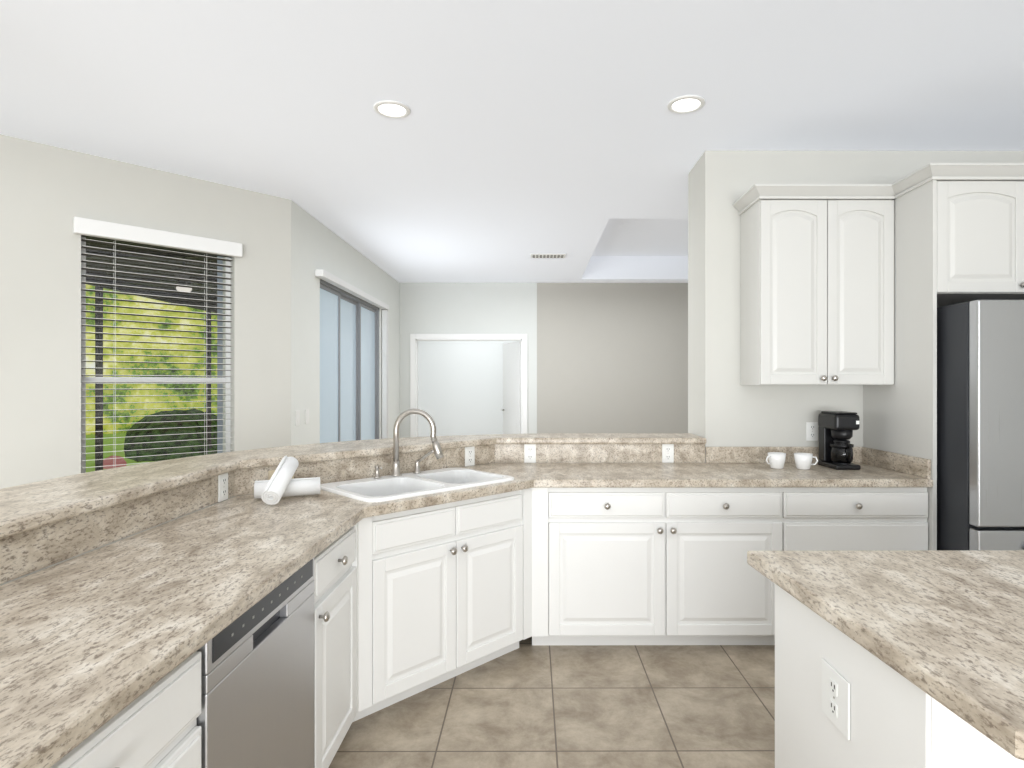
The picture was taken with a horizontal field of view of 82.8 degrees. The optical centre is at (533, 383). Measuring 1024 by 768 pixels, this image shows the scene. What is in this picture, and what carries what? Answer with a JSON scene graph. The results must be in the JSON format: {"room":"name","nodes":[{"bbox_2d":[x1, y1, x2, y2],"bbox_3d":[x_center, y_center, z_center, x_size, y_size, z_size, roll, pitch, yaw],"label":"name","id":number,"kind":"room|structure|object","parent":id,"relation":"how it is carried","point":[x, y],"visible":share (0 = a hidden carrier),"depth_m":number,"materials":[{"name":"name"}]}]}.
{"room":"kitchen","nodes":[
{"label":"kitchen","id":0,"kind":"room"},
{"bbox_2d":[0,134,290,488],"bbox_3d":[-2.866,-0.030,3.723,0.150,2.850,2.546,0,0,45],"label":"wall","id":1,"kind":"structure","parent":0,"point":[48,193],"depth_m":3.62,"materials":[{"name":"paint"}]},
{"bbox_2d":[73,217,241,472],"bbox_3d":[-2.561,0.020,3.994,0.199,2.110,0.980,0,0,45],"label":"window blind","id":2,"kind":"structure","parent":1,"relation":"in","point":[84,228],"depth_m":3.96,"materials":[{"name":"white plastic"}]},
{"bbox_2d":[291,200,399,445],"bbox_3d":[-1.998,-0.030,6.448,0.150,2.850,3.750,0,0,0],"label":"wall","id":3,"kind":"structure","parent":0,"point":[316,243],"depth_m":5.09,"materials":[{"name":"paint"}]},
{"bbox_2d":[295,410,299,425],"bbox_3d":[-1.911,0.275,4.693,0.008,0.124,0.080,0,0,0],"label":"switch plate","id":4,"kind":"object","parent":3,"relation":"attached to","point":[297,417],"depth_m":4.68,"materials":[{"name":"white plastic"}]},
{"bbox_2d":[305,409,308,423],"bbox_3d":[-1.912,0.275,4.893,0.008,0.124,0.080,0,0,0],"label":"switch plate","id":5,"kind":"object","parent":3,"relation":"attached to","point":[306,410],"depth_m":4.88,"materials":[{"name":"white plastic"}]},
{"bbox_2d":[315,269,388,442],"bbox_3d":[-1.954,0.195,6.243,0.215,2.400,2.340,0,0,0],"label":"sliding door","id":6,"kind":"structure","parent":3,"relation":"attached to","point":[349,362],"depth_m":6.33,"materials":[{"name":"grey"}]},
{"bbox_2d":[419,341,514,436],"bbox_3d":[-0.887,-0.030,10.647,3.700,2.850,0.100,0,0,0],"label":"wall","id":7,"kind":"structure","parent":0,"point":[460,387],"depth_m":10.57,"materials":[{"name":"paint"}]},
{"bbox_2d":[0,0,1023,282],"bbox_3d":[0.393,-1.665,2.001,8.800,0.420,17.600,0,0,0],"label":"ceiling","id":8,"kind":"structure","parent":0,"point":[512,140],"depth_m":2.98,"materials":[{"name":"paint"}]},
{"bbox_2d":[373,100,410,117],"bbox_3d":[-0.751,-1.450,3.067,0.194,0.010,0.194,0,0,0],"label":"recessed light","id":9,"kind":"object","parent":8,"relation":"in","point":[390,109],"visible":1,"depth_m":3.06,"materials":[{"name":"white"}]},
{"bbox_2d":[530,253,565,257],"bbox_3d":[0.157,-1.447,6.561,0.400,0.016,0.200,0,0,0],"label":"ceiling vent","id":10,"kind":"object","parent":8,"relation":"in","point":[537,255],"visible":1,"depth_m":6.51,"materials":[{"name":"white metal"}]},
{"bbox_2d":[667,95,704,113],"bbox_3d":[0.789,-1.450,3.013,0.194,0.010,0.194,0,0,0],"label":"recessed light","id":11,"kind":"object","parent":8,"relation":"in","point":[684,104],"visible":1,"depth_m":3.01,"materials":[{"name":"white"}]},
{"bbox_2d":[400,283,687,437],"bbox_3d":[1.246,-0.230,8.394,6.650,3.250,0.120,0,0,0],"label":"wall","id":12,"kind":"structure","parent":0,"point":[612,357],"depth_m":8.33,"materials":[{"name":"paint"}]},
{"bbox_2d":[410,334,526,436],"bbox_3d":[-0.934,0.338,8.378,1.680,2.115,0.138,0,0,0],"label":"door frame","id":13,"kind":"structure","parent":12,"relation":"attached to","point":[415,339],"depth_m":8.31,"materials":[{"name":"white wood"}]},
{"bbox_2d":[501,341,520,433],"bbox_3d":[-0.345,0.375,8.821,0.345,2.020,0.720,0,0,0],"label":"door leaf","id":14,"kind":"structure","parent":12,"relation":"in","point":[511,409],"depth_m":8.75,"materials":[{"name":"white wood"}]},
{"bbox_2d":[328,637,774,767],"bbox_3d":[0.393,1.445,2.001,8.800,0.100,17.600,0,0,0],"label":"floor","id":15,"kind":"structure","parent":0,"point":[526,704],"depth_m":2.45,"materials":[{"name":"tile"}]},
{"bbox_2d":[0,163,1023,767],"bbox_3d":[0.656,0.138,1.667,4.723,2.515,4.530,0,0,0],"label":"kitchen cabinets","id":16,"kind":"object","parent":15,"relation":"on","point":[204,611],"visible":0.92,"depth_m":2.88,"materials":[{"name":"white wood"}]},
{"bbox_2d":[261,455,298,504],"bbox_3d":[-1.054,0.396,2.413,0.071,0.173,0.267,0,0,-5],"label":"towel","id":17,"kind":"object","parent":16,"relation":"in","point":[277,484],"visible":1,"depth_m":2.36,"materials":[{"name":"white fabric"}]},
{"bbox_2d":[254,477,319,498],"bbox_3d":[-1.060,0.447,2.498,0.260,0.073,0.071,0,0,-22],"label":"towel","id":18,"kind":"object","parent":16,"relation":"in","point":[302,486],"visible":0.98,"depth_m":2.49,"materials":[{"name":"white fabric"}]},
{"bbox_2d":[373,408,443,478],"bbox_3d":[-0.640,0.301,3.014,0.345,0.349,0.227,0,0,0],"label":"faucet","id":19,"kind":"object","parent":16,"relation":"on","point":[389,460],"depth_m":3.01,"materials":[{"name":"silver metal"}]},
{"bbox_2d":[766,452,785,468],"bbox_3d":[1.396,0.445,3.365,0.124,0.088,0.100,0,0,0],"label":"cup","id":20,"kind":"object","parent":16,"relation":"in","point":[776,460],"visible":1,"depth_m":3.33,"materials":[{"name":"white ceramic"}]},
{"bbox_2d":[794,453,817,469],"bbox_3d":[1.560,0.445,3.336,0.124,0.088,0.100,0,0,0],"label":"cup","id":21,"kind":"object","parent":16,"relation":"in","point":[803,461],"visible":1,"depth_m":3.30,"materials":[{"name":"white ceramic"}]},
{"bbox_2d":[818,411,860,469],"bbox_3d":[1.788,0.326,3.388,0.144,0.326,0.257,0,0,0],"label":"coffee maker","id":22,"kind":"object","parent":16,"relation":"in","point":[836,428],"visible":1,"depth_m":3.33,"materials":[{"name":"black plastic"}]},
{"bbox_2d":[775,590,982,767],"bbox_3d":[1.358,0.965,1.345,1.353,0.860,0.640,0,0,0],"label":"kitchen island","id":23,"kind":"object","parent":15,"relation":"on","point":[831,711],"depth_m":1.32,"materials":[{"name":"paint"}]},
{"bbox_2d":[747,550,1023,767],"bbox_3d":[1.363,0.512,1.220,1.465,0.042,0.990,0,0,0],"label":"island countertop","id":24,"kind":"structure","parent":23,"relation":"on","point":[944,629],"depth_m":1.21,"materials":[{"name":"beige stone"}]},
{"bbox_2d":[937,300,1023,549],"bbox_3d":[2.550,0.497,3.129,0.895,1.795,0.879,0,0,0],"label":"fridge","id":25,"kind":"object","parent":15,"relation":"on","point":[980,424],"visible":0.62,"depth_m":2.75,"materials":[{"name":"grey metal"}]},
{"bbox_2d":[688,150,1023,462],"bbox_3d":[2.827,-0.030,3.820,3.520,2.850,0.400,0,0,0],"label":"wall","id":26,"kind":"structure","parent":0,"point":[726,408],"depth_m":3.62,"materials":[{"name":"paint"}]},
{"label":"outside","id":27,"kind":"structure","parent":0,"visible":0},
{"bbox_2d":[86,284,216,472],"bbox_3d":[-15.642,-4.105,11.945,28.800,13.000,36.000,0,0,0],"label":"garden","id":28,"kind":"object","parent":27,"point":[143,438],"depth_m":17.27,"materials":[{"name":"green plant"}]},
{"bbox_2d":[86,237,216,470],"bbox_3d":[-3.882,-0.015,4.737,3.590,2.940,13.500,0,0,0],"label":"lanai","id":29,"kind":"object","parent":28,"relation":"on","point":[100,336],"depth_m":7.50,"materials":[{"name":"brown metal"}]},
{"bbox_2d":[106,251,216,291],"bbox_3d":[-3.672,-1.179,6.142,1.283,0.449,1.276,0,0,0],"label":"fan","id":30,"kind":"object","parent":29,"relation":"hanging from","point":[185,289],"depth_m":6.05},
{"bbox_2d":[217,256,222,452],"bbox_3d":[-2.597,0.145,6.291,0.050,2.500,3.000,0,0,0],"label":"window frame","id":31,"kind":"structure","parent":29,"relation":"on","point":[219,404],"depth_m":4.79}
]}

